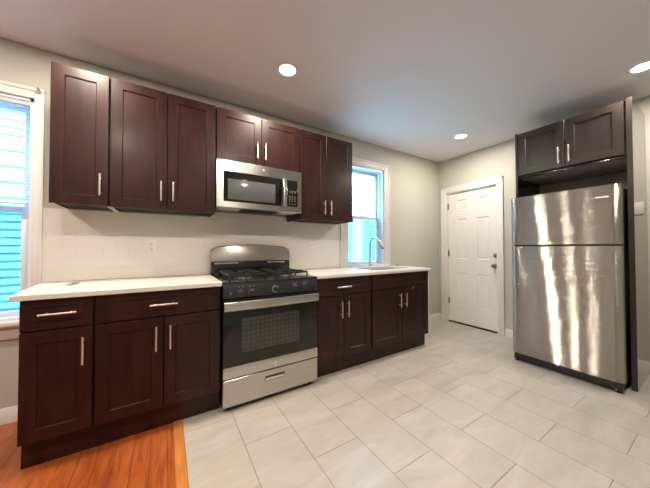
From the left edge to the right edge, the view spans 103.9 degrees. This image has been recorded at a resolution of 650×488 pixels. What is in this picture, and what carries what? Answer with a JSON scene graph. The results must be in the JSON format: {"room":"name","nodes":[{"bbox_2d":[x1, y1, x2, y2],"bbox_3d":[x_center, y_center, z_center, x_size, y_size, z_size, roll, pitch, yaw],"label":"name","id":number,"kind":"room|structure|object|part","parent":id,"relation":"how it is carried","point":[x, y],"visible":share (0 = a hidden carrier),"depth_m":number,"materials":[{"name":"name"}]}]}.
{"room":"kitchen","nodes":[
{"label":"kitchen","id":0,"kind":"room"},
{"bbox_2d":[0,422,175,487],"bbox_3d":[-1.564,1.169,-0.688,3.454,0.059,4.900,1,-1,-32],"label":"floor","id":1,"kind":"structure","parent":0,"point":[146,459],"depth_m":1.35,"materials":[{"name":"orange wood"}]},
{"bbox_2d":[17,296,94,469],"bbox_3d":[-1.579,0.735,1.602,0.288,0.882,0.652,1,-1,-32],"label":"base cabinet","id":2,"kind":"object","parent":1,"relation":"on","point":[56,367],"visible":0.94,"depth_m":1.36,"materials":[{"name":"brown wood"}]},
{"bbox_3d":[-1.433,0.741,1.364,0.280,0.564,0.018,1,-1,-32],"label":"door","id":3,"kind":"part","parent":2,"relation":"part of","materials":[{"name":"brown wood"}]},
{"bbox_3d":[-1.434,0.374,1.370,0.280,0.154,0.018,1,-1,-32],"label":"drawer","id":4,"kind":"part","parent":2,"relation":"part of","materials":[{"name":"brown wood"}]},
{"bbox_3d":[-1.413,0.368,1.350,0.147,0.012,0.038,1,-1,-32],"label":"handle","id":5,"kind":"part","parent":2,"relation":"part of","materials":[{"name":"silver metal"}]},
{"bbox_3d":[-1.329,0.583,1.398,0.012,0.150,0.038,1,-1,-32],"label":"handle","id":6,"kind":"part","parent":2,"relation":"part of","materials":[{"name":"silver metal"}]},
{"bbox_2d":[94,286,220,446],"bbox_3d":[-1.169,0.739,1.856,0.673,0.882,0.652,1,-1,-32],"label":"base cabinet","id":7,"kind":"object","parent":1,"relation":"on","point":[157,353],"visible":0.94,"depth_m":1.59,"materials":[{"name":"brown wood"}]},
{"bbox_2d":[9,274,221,301],"bbox_3d":[-1.340,0.281,1.770,1.063,0.030,0.646,1,-1,-32],"label":"countertop","id":8,"kind":"structure","parent":7,"relation":"on","point":[44,290],"depth_m":1.61,"materials":[{"name":"white stone"}]},
{"bbox_3d":[-1.165,0.743,1.530,0.326,0.564,0.018,1,-1,-32],"label":"door","id":9,"kind":"part","parent":7,"relation":"part of","materials":[{"name":"brown wood"}]},
{"bbox_3d":[-1.045,0.586,1.575,0.012,0.150,0.038,1,-1,-32],"label":"handle","id":10,"kind":"part","parent":7,"relation":"part of","materials":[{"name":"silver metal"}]},
{"bbox_3d":[-1.024,0.378,1.624,0.659,0.154,0.018,1,-1,-32],"label":"drawer","id":11,"kind":"part","parent":7,"relation":"part of","materials":[{"name":"brown wood"}]},
{"bbox_3d":[-1.011,0.378,1.599,0.148,0.012,0.038,1,-1,-32],"label":"handle","id":12,"kind":"part","parent":7,"relation":"part of","materials":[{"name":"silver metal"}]},
{"bbox_3d":[-0.981,0.586,1.614,0.012,0.150,0.038,1,-1,-32],"label":"handle","id":13,"kind":"part","parent":7,"relation":"part of","materials":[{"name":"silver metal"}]},
{"bbox_3d":[-0.883,0.746,1.705,0.328,0.564,0.018,1,-1,-32],"label":"door","id":14,"kind":"part","parent":7,"relation":"part of","materials":[{"name":"brown wood"}]},
{"bbox_2d":[173,419,188,487],"bbox_3d":[-0.069,1.180,0.227,0.052,0.064,4.600,1,-1,-32],"label":"trim","id":15,"kind":"structure","parent":1,"relation":"on","point":[181,476],"depth_m":1.39,"materials":[{"name":"brown wood"}]},
{"bbox_2d":[0,37,439,408],"bbox_3d":[-1.113,-0.075,2.402,7.178,2.568,0.160,1,-1,-32],"label":"wall","id":16,"kind":"structure","parent":0,"point":[414,180],"depth_m":3.27,"materials":[{"name":"grey paint"}]},
{"bbox_2d":[0,405,17,424],"bbox_3d":[-2.956,1.121,1.136,2.528,0.100,0.014,1,-1,-32],"label":"baseboard","id":17,"kind":"structure","parent":16,"relation":"attached to","point":[8,415],"depth_m":1.67,"materials":[{"name":"white paint"}]},
{"bbox_2d":[0,80,45,339],"bbox_3d":[-2.360,-0.224,1.596,0.874,1.704,0.200,1,-1,-32],"label":"window","id":18,"kind":"structure","parent":16,"relation":"in","point":[21,228],"depth_m":1.76,"materials":[{"name":"white paint"}]},
{"bbox_3d":[-2.320,0.567,1.519,0.874,0.119,0.050,1,-1,-32],"label":"sill","id":19,"kind":"part","parent":18,"relation":"part of","materials":[{"name":"white paint"}]},
{"bbox_3d":[-2.369,0.115,1.623,0.700,0.756,0.030,1,-1,-32],"label":"sash","id":20,"kind":"part","parent":18,"relation":"part of","materials":[{"name":"white plastic"}]},
{"bbox_2d":[0,96,29,204],"bbox_3d":[-2.336,-0.626,1.581,0.692,0.711,0.031,1,-1,-32],"label":"window blind","id":21,"kind":"object","parent":18,"relation":"attached to","point":[11,101],"visible":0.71,"depth_m":1.72,"materials":[{"name":"grey plastic"}]},
{"bbox_3d":[-2.127,-0.623,1.710,0.002,0.680,0.002,1,-1,-32],"label":"ladder cord","id":22,"kind":"part","parent":21,"relation":"part of","materials":[{"name":"white fabric"}]},
{"bbox_3d":[-2.336,-0.279,1.575,0.692,0.016,0.022,1,-1,-32],"label":"rail","id":23,"kind":"part","parent":21,"relation":"part of","materials":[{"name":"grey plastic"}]},
{"bbox_3d":[-2.388,-0.603,1.664,0.700,0.757,0.030,1,-1,-32],"label":"sash","id":24,"kind":"part","parent":18,"relation":"part of","materials":[{"name":"white plastic"}]},
{"bbox_2d":[34,87,42,93],"bbox_3d":[-1.972,-1.058,1.753,0.033,0.032,0.036,0,-1,16],"label":"curtain bracket","id":25,"kind":"object","parent":18,"relation":"attached to","point":[38,90],"visible":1,"depth_m":1.75,"materials":[{"name":"white metal"}]},
{"bbox_2d":[49,61,115,211],"bbox_3d":[-1.652,-0.693,1.763,0.285,0.880,0.359,1,-1,-32],"label":"upper cabinet","id":26,"kind":"object","parent":16,"relation":"attached to","point":[80,100],"visible":0.96,"depth_m":1.65,"materials":[{"name":"brown wood"}]},
{"bbox_3d":[-1.670,-0.270,1.787,0.252,0.016,0.274,1,-1,-32],"label":"panel","id":27,"kind":"part","parent":26,"relation":"part of","materials":[{"name":"black"}]},
{"bbox_3d":[-1.480,-0.391,1.675,0.012,0.143,0.038,1,-1,-32],"label":"handle","id":28,"kind":"part","parent":26,"relation":"part of","materials":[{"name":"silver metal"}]},
{"bbox_2d":[109,77,215,216],"bbox_3d":[-1.246,-0.689,2.015,0.666,0.880,0.359,1,-1,-32],"label":"upper cabinet","id":29,"kind":"object","parent":16,"relation":"attached to","point":[162,144],"visible":1,"depth_m":1.87,"materials":[{"name":"brown wood"}]},
{"bbox_3d":[-1.317,-0.691,1.815,0.324,0.878,0.020,1,-1,-32],"label":"door","id":30,"kind":"part","parent":29,"relation":"part of","materials":[{"name":"brown wood"}]},
{"bbox_3d":[-1.193,-0.385,1.853,0.012,0.145,0.038,1,-1,-32],"label":"handle","id":31,"kind":"part","parent":29,"relation":"part of","materials":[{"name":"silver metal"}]},
{"bbox_3d":[-1.264,-0.266,2.038,0.633,0.016,0.274,1,-1,-32],"label":"panel","id":32,"kind":"part","parent":29,"relation":"part of","materials":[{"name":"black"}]},
{"bbox_3d":[-1.129,-0.387,1.893,0.012,0.144,0.038,1,-1,-32],"label":"handle","id":33,"kind":"part","parent":29,"relation":"part of","materials":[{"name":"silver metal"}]},
{"bbox_3d":[-1.036,-0.689,1.990,0.329,0.878,0.020,1,-1,-32],"label":"door","id":34,"kind":"part","parent":29,"relation":"part of","materials":[{"name":"brown wood"}]},
{"bbox_2d":[42,208,339,281],"bbox_3d":[-0.892,-0.018,2.439,2.525,0.584,0.008,1,-1,-32],"label":"backsplash","id":35,"kind":"structure","parent":16,"relation":"attached to","point":[77,244],"depth_m":2.12,"materials":[{"name":"white tile"}]},
{"bbox_2d":[146,239,156,252],"bbox_3d":[-1.429,0.017,2.096,0.072,0.114,0.008,1,-1,-32],"label":"wall outlet","id":36,"kind":"object","parent":35,"relation":"attached to","point":[151,244],"visible":1,"depth_m":2.09,"materials":[{"name":"white plastic"}]},
{"bbox_2d":[309,242,314,251],"bbox_3d":[-0.148,0.034,2.889,0.072,0.114,0.008,1,-1,-32],"label":"wall outlet","id":37,"kind":"object","parent":35,"relation":"attached to","point":[311,244],"visible":1,"depth_m":2.89,"materials":[{"name":"white plastic"}]},
{"bbox_2d":[215,106,298,171],"bbox_3d":[-0.639,-0.909,2.395,0.760,0.428,0.359,1,-1,-32],"label":"upper cabinet","id":38,"kind":"object","parent":16,"relation":"attached to","point":[239,137],"visible":0.91,"depth_m":2.24,"materials":[{"name":"brown wood"}]},
{"bbox_3d":[-0.729,-0.912,2.184,0.368,0.426,0.020,1,-1,-32],"label":"door","id":39,"kind":"part","parent":38,"relation":"part of","materials":[{"name":"brown wood"}]},
{"bbox_3d":[-0.591,-0.823,2.234,0.012,0.153,0.038,1,-1,-32],"label":"handle","id":40,"kind":"part","parent":38,"relation":"part of","materials":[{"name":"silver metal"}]},
{"bbox_2d":[215,158,301,216],"bbox_3d":[-0.625,-0.487,2.367,0.757,0.396,0.407,1,-1,-32],"label":"microwave","id":41,"kind":"object","parent":38,"relation":"attached to","point":[240,187],"visible":1,"depth_m":2.22,"materials":[{"name":"silver metal"}]},
{"bbox_3d":[-0.366,-0.470,2.316,0.038,0.250,0.048,1,-1,-32],"label":"handle","id":42,"kind":"part","parent":41,"relation":"part of","materials":[{"name":"silver metal"}]},
{"bbox_3d":[-0.295,-0.489,2.402,0.158,0.392,0.023,1,-1,-32],"label":"control frame","id":43,"kind":"part","parent":41,"relation":"part of","materials":[{"name":"silver metal"}]},
{"bbox_3d":[-0.530,-0.821,2.272,0.012,0.151,0.038,1,-1,-32],"label":"handle","id":44,"kind":"part","parent":38,"relation":"part of","materials":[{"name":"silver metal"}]},
{"bbox_3d":[-0.411,-0.909,2.381,0.368,0.426,0.020,1,-1,-32],"label":"door","id":45,"kind":"part","parent":38,"relation":"part of","materials":[{"name":"brown wood"}]},
{"bbox_2d":[287,129,351,224],"bbox_3d":[-0.043,-0.678,2.760,0.638,0.880,0.359,1,-1,-32],"label":"upper cabinet","id":46,"kind":"object","parent":16,"relation":"attached to","point":[325,162],"visible":0.95,"depth_m":2.62,"materials":[{"name":"brown wood"}]},
{"bbox_3d":[-0.115,-0.680,2.560,0.287,0.878,0.020,1,-1,-32],"label":"door","id":47,"kind":"part","parent":46,"relation":"part of","materials":[{"name":"brown wood"}]},
{"bbox_3d":[-0.061,-0.255,2.784,0.606,0.016,0.274,1,-1,-32],"label":"panel","id":48,"kind":"part","parent":46,"relation":"part of","materials":[{"name":"black"}]},
{"bbox_3d":[0.154,-0.678,2.727,0.336,0.878,0.020,1,-1,-32],"label":"door","id":49,"kind":"part","parent":46,"relation":"part of","materials":[{"name":"brown wood"}]},
{"bbox_2d":[340,157,390,267],"bbox_3d":[0.505,-0.399,3.390,0.848,1.387,0.174,1,-1,-32],"label":"window","id":50,"kind":"structure","parent":16,"relation":"in","point":[355,236],"depth_m":3.49,"materials":[{"name":"white paint"}]},
{"bbox_3d":[0.495,-0.052,3.401,0.588,0.639,0.030,1,-1,-32],"label":"sash","id":51,"kind":"part","parent":50,"relation":"part of","materials":[{"name":"glass"}]},
{"bbox_3d":[0.476,-0.659,3.441,0.588,0.652,0.030,1,-1,-32],"label":"sash","id":52,"kind":"part","parent":50,"relation":"part of","materials":[{"name":"glass"}]},
{"bbox_3d":[0.544,0.284,3.317,0.836,0.020,0.020,1,-1,-32],"label":"sill","id":53,"kind":"part","parent":50,"relation":"part of","materials":[{"name":"white paint"}]},
{"bbox_2d":[429,313,439,321],"bbox_3d":[1.377,1.160,3.821,1.119,0.100,0.014,1,-1,-32],"label":"baseboard","id":54,"kind":"structure","parent":16,"relation":"attached to","point":[433,317],"depth_m":4.03,"materials":[{"name":"white paint"}]},
{"bbox_2d":[0,0,649,162],"bbox_3d":[0.074,-1.455,0.373,7.318,0.120,4.900,1,-1,-32],"label":"ceiling","id":55,"kind":"structure","parent":0,"point":[410,77],"depth_m":1.85,"materials":[{"name":"paint"}]},
{"bbox_2d":[276,61,298,76],"bbox_3d":[-0.294,-1.363,1.994,0.176,0.008,0.176,1,-1,-32],"label":"recessed light","id":56,"kind":"object","parent":55,"relation":"in","point":[285,68],"visible":1,"depth_m":1.99,"materials":[{"name":"white plastic"}]},
{"bbox_2d":[453,133,468,138],"bbox_3d":[1.700,-1.345,3.183,0.176,0.008,0.176,1,-1,-32],"label":"recessed light","id":57,"kind":"object","parent":55,"relation":"in","point":[461,135],"visible":1,"depth_m":3.18,"materials":[{"name":"white plastic"}]},
{"bbox_2d":[625,59,649,73],"bbox_3d":[2.455,-1.367,1.965,0.176,0.008,0.176,1,-1,-32],"label":"recessed light","id":58,"kind":"object","parent":55,"relation":"in","point":[640,67],"visible":1,"depth_m":1.98,"materials":[{"name":"white plastic"}]},
{"bbox_2d":[183,319,649,487],"bbox_3d":[1.568,1.197,1.253,3.812,0.060,4.900,1,-1,-32],"label":"floor","id":59,"kind":"structure","parent":0,"point":[456,409],"depth_m":1.60,"materials":[{"name":"tile"}]},
{"bbox_2d":[210,244,318,409],"bbox_3d":[-0.548,0.592,2.225,0.758,1.187,0.698,1,-1,-32],"label":"gas range","id":60,"kind":"object","parent":59,"relation":"on","point":[268,327],"visible":0.99,"depth_m":1.97,"materials":[{"name":"silver metal"}]},
{"bbox_3d":[-0.594,0.351,1.814,0.046,0.046,0.037,1,-1,-32],"label":"knob","id":61,"kind":"part","parent":60,"relation":"part of","materials":[{"name":"black plastic"}]},
{"bbox_3d":[-0.643,0.263,2.040,0.115,0.017,0.115,1,-1,-32],"label":"burner","id":62,"kind":"part","parent":60,"relation":"part of","materials":[{"name":"grey metal"}]},
{"bbox_3d":[-0.714,0.084,2.500,0.758,0.162,0.070,1,-1,-32],"label":"backguard trim","id":63,"kind":"part","parent":60,"relation":"part of","materials":[{"name":"silver metal"}]},
{"bbox_3d":[-0.526,0.350,1.856,0.046,0.046,0.037,1,-1,-32],"label":"knob","id":64,"kind":"part","parent":60,"relation":"part of","materials":[{"name":"black plastic"}]},
{"bbox_2d":[211,271,316,284],"bbox_3d":[-0.554,0.284,2.240,0.756,0.018,0.632,1,-1,-32],"label":"cooktop","id":65,"kind":"object","parent":60,"relation":"in","point":[271,278],"depth_m":2.03,"materials":[{"name":"black metal"}]},
{"bbox_3d":[-0.394,0.671,1.975,0.754,0.550,0.027,1,-1,-32],"label":"oven door","id":66,"kind":"part","parent":60,"relation":"part of","materials":[{"name":"black glass"}]},
{"bbox_3d":[-0.392,1.052,1.968,0.754,0.188,0.030,1,-1,-32],"label":"drawer","id":67,"kind":"part","parent":60,"relation":"part of","materials":[{"name":"silver metal"}]},
{"bbox_3d":[-0.387,0.909,1.962,0.754,0.079,0.013,1,-1,-32],"label":"trim","id":68,"kind":"part","parent":60,"relation":"part of","materials":[{"name":"silver metal"}]},
{"bbox_3d":[-0.392,0.338,1.978,0.754,0.098,0.037,1,-1,-32],"label":"control panel","id":69,"kind":"part","parent":60,"relation":"part of","materials":[{"name":"black plastic"}]},
{"bbox_3d":[-0.376,0.442,1.951,0.750,0.063,0.047,1,-1,-32],"label":"handle","id":70,"kind":"part","parent":60,"relation":"part of","materials":[{"name":"silver metal"}]},
{"bbox_2d":[316,275,370,377],"bbox_3d":[0.043,0.750,2.607,0.634,0.882,0.652,1,-1,-32],"label":"base cabinet","id":71,"kind":"object","parent":59,"relation":"on","point":[344,303],"visible":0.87,"depth_m":2.35,"materials":[{"name":"brown wood"}]},
{"bbox_3d":[0.050,0.754,2.283,0.280,0.564,0.018,1,-1,-32],"label":"door","id":72,"kind":"part","parent":71,"relation":"part of","materials":[{"name":"brown wood"}]},
{"bbox_3d":[0.189,0.389,2.376,0.609,0.154,0.018,1,-1,-32],"label":"drawer","id":73,"kind":"part","parent":71,"relation":"part of","materials":[{"name":"brown wood"}]},
{"bbox_3d":[0.215,0.597,2.355,0.012,0.150,0.038,1,-1,-32],"label":"handle","id":74,"kind":"part","parent":71,"relation":"part of","materials":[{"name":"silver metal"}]},
{"bbox_3d":[0.311,0.756,2.445,0.324,0.564,0.018,1,-1,-32],"label":"door","id":75,"kind":"part","parent":71,"relation":"part of","materials":[{"name":"brown wood"}]},
{"bbox_2d":[368,271,428,361],"bbox_3d":[0.694,0.756,3.011,0.896,0.882,0.652,1,-1,-32],"label":"base cabinet","id":76,"kind":"object","parent":59,"relation":"on","point":[399,301],"visible":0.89,"depth_m":2.74,"materials":[{"name":"brown wood"}]},
{"bbox_2d":[300,265,430,278],"bbox_3d":[0.421,0.296,2.862,1.545,0.030,0.646,1,-1,-32],"label":"countertop","id":77,"kind":"structure","parent":76,"relation":"on","point":[322,273],"depth_m":2.67,"materials":[{"name":"white stone"}]},
{"bbox_2d":[368,237,383,266],"bbox_3d":[0.655,0.097,3.158,0.119,0.376,0.270,1,-1,-32],"label":"faucet","id":78,"kind":"object","parent":77,"relation":"on","point":[372,238],"visible":1,"depth_m":3.21,"materials":[{"name":"silver metal"}]},
{"bbox_3d":[0.615,0.062,3.160,0.027,0.307,0.198,1,-1,-32],"label":"spout","id":79,"kind":"part","parent":78,"relation":"part of","materials":[{"name":"silver metal"}]},
{"bbox_3d":[0.651,0.759,2.656,0.428,0.564,0.018,1,-1,-32],"label":"door","id":80,"kind":"part","parent":76,"relation":"part of","materials":[{"name":"brown wood"}]},
{"bbox_3d":[1.023,0.763,2.886,0.436,0.564,0.018,1,-1,-32],"label":"door","id":81,"kind":"part","parent":76,"relation":"part of","materials":[{"name":"brown wood"}]},
{"bbox_2d":[515,134,539,197],"bbox_3d":[2.308,0.005,2.878,0.578,2.374,0.019,1,-1,-32],"label":"cabinet end panel","id":82,"kind":"object","parent":59,"relation":"on","point":[523,189],"visible":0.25,"depth_m":2.78,"materials":[{"name":"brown wood"}]},
{"bbox_2d":[511,183,631,393],"bbox_3d":[2.428,0.352,2.499,0.715,1.668,0.767,0,-1,-31],"label":"refrigerator","id":83,"kind":"object","parent":59,"relation":"on","point":[571,287],"visible":0.96,"depth_m":2.23,"materials":[{"name":"grey metal"}]},
{"bbox_3d":[2.153,-0.235,2.343,0.064,0.483,0.767,0,-1,-31],"label":"freezer door","id":84,"kind":"part","parent":83,"relation":"part of","materials":[{"name":"silver metal"}]},
{"bbox_3d":[2.154,0.560,2.329,0.064,1.083,0.767,0,-1,-31],"label":"fridge door","id":85,"kind":"part","parent":83,"relation":"part of","materials":[{"name":"silver metal"}]},
{"bbox_2d":[626,96,649,391],"bbox_3d":[2.723,-0.007,2.208,0.578,2.374,0.033,1,-1,-32],"label":"wall","id":86,"kind":"structure","parent":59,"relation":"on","point":[635,118],"depth_m":2.10,"materials":[{"name":"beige paint"}]},
{"bbox_2d":[438,96,649,329],"bbox_3d":[3.178,-0.084,2.179,0.160,2.568,4.740,1,-1,-32],"label":"wall","id":87,"kind":"structure","parent":0,"point":[496,160],"depth_m":3.33,"materials":[{"name":"grey paint"}]},
{"bbox_2d":[441,176,504,335],"bbox_3d":[2.158,0.155,3.750,0.194,2.104,0.892,1,-1,-32],"label":"door","id":88,"kind":"structure","parent":87,"relation":"in","point":[472,213],"depth_m":3.69,"materials":[{"name":"white paint"}]},
{"bbox_2d":[505,328,512,337],"bbox_3d":[2.449,1.147,3.171,0.014,0.100,0.359,1,-1,-32],"label":"baseboard","id":89,"kind":"structure","parent":87,"relation":"attached to","point":[508,332],"depth_m":3.29,"materials":[{"name":"white paint"}]},
{"bbox_2d":[518,101,626,185],"bbox_3d":[2.497,-0.938,2.553,0.615,0.480,0.761,1,-1,-32],"label":"upper cabinet","id":90,"kind":"object","parent":87,"relation":"attached to","point":[589,144],"visible":0.94,"depth_m":2.39,"materials":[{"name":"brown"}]},
{"bbox_3d":[2.177,-0.954,2.576,0.020,0.444,0.374,1,-1,-32],"label":"door","id":91,"kind":"part","parent":90,"relation":"part of","materials":[{"name":"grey wood"}]},
{"bbox_3d":[2.230,-0.847,2.433,0.038,0.155,0.012,1,-1,-32],"label":"handle","id":92,"kind":"part","parent":90,"relation":"part of","materials":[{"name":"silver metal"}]},
{"bbox_3d":[2.374,-0.960,2.258,0.020,0.444,0.364,1,-1,-32],"label":"door","id":93,"kind":"part","parent":90,"relation":"part of","materials":[{"name":"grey wood"}]},
{"label":"outside","id":94,"kind":"structure","parent":0,"visible":0},
{"bbox_2d":[0,109,373,216],"bbox_3d":[-1.476,-0.438,4.913,16.000,5.340,0.600,1,-1,-32],"label":"house","id":95,"kind":"structure","parent":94,"point":[362,186],"depth_m":3.27,"materials":[{"name":"white"}]}
]}

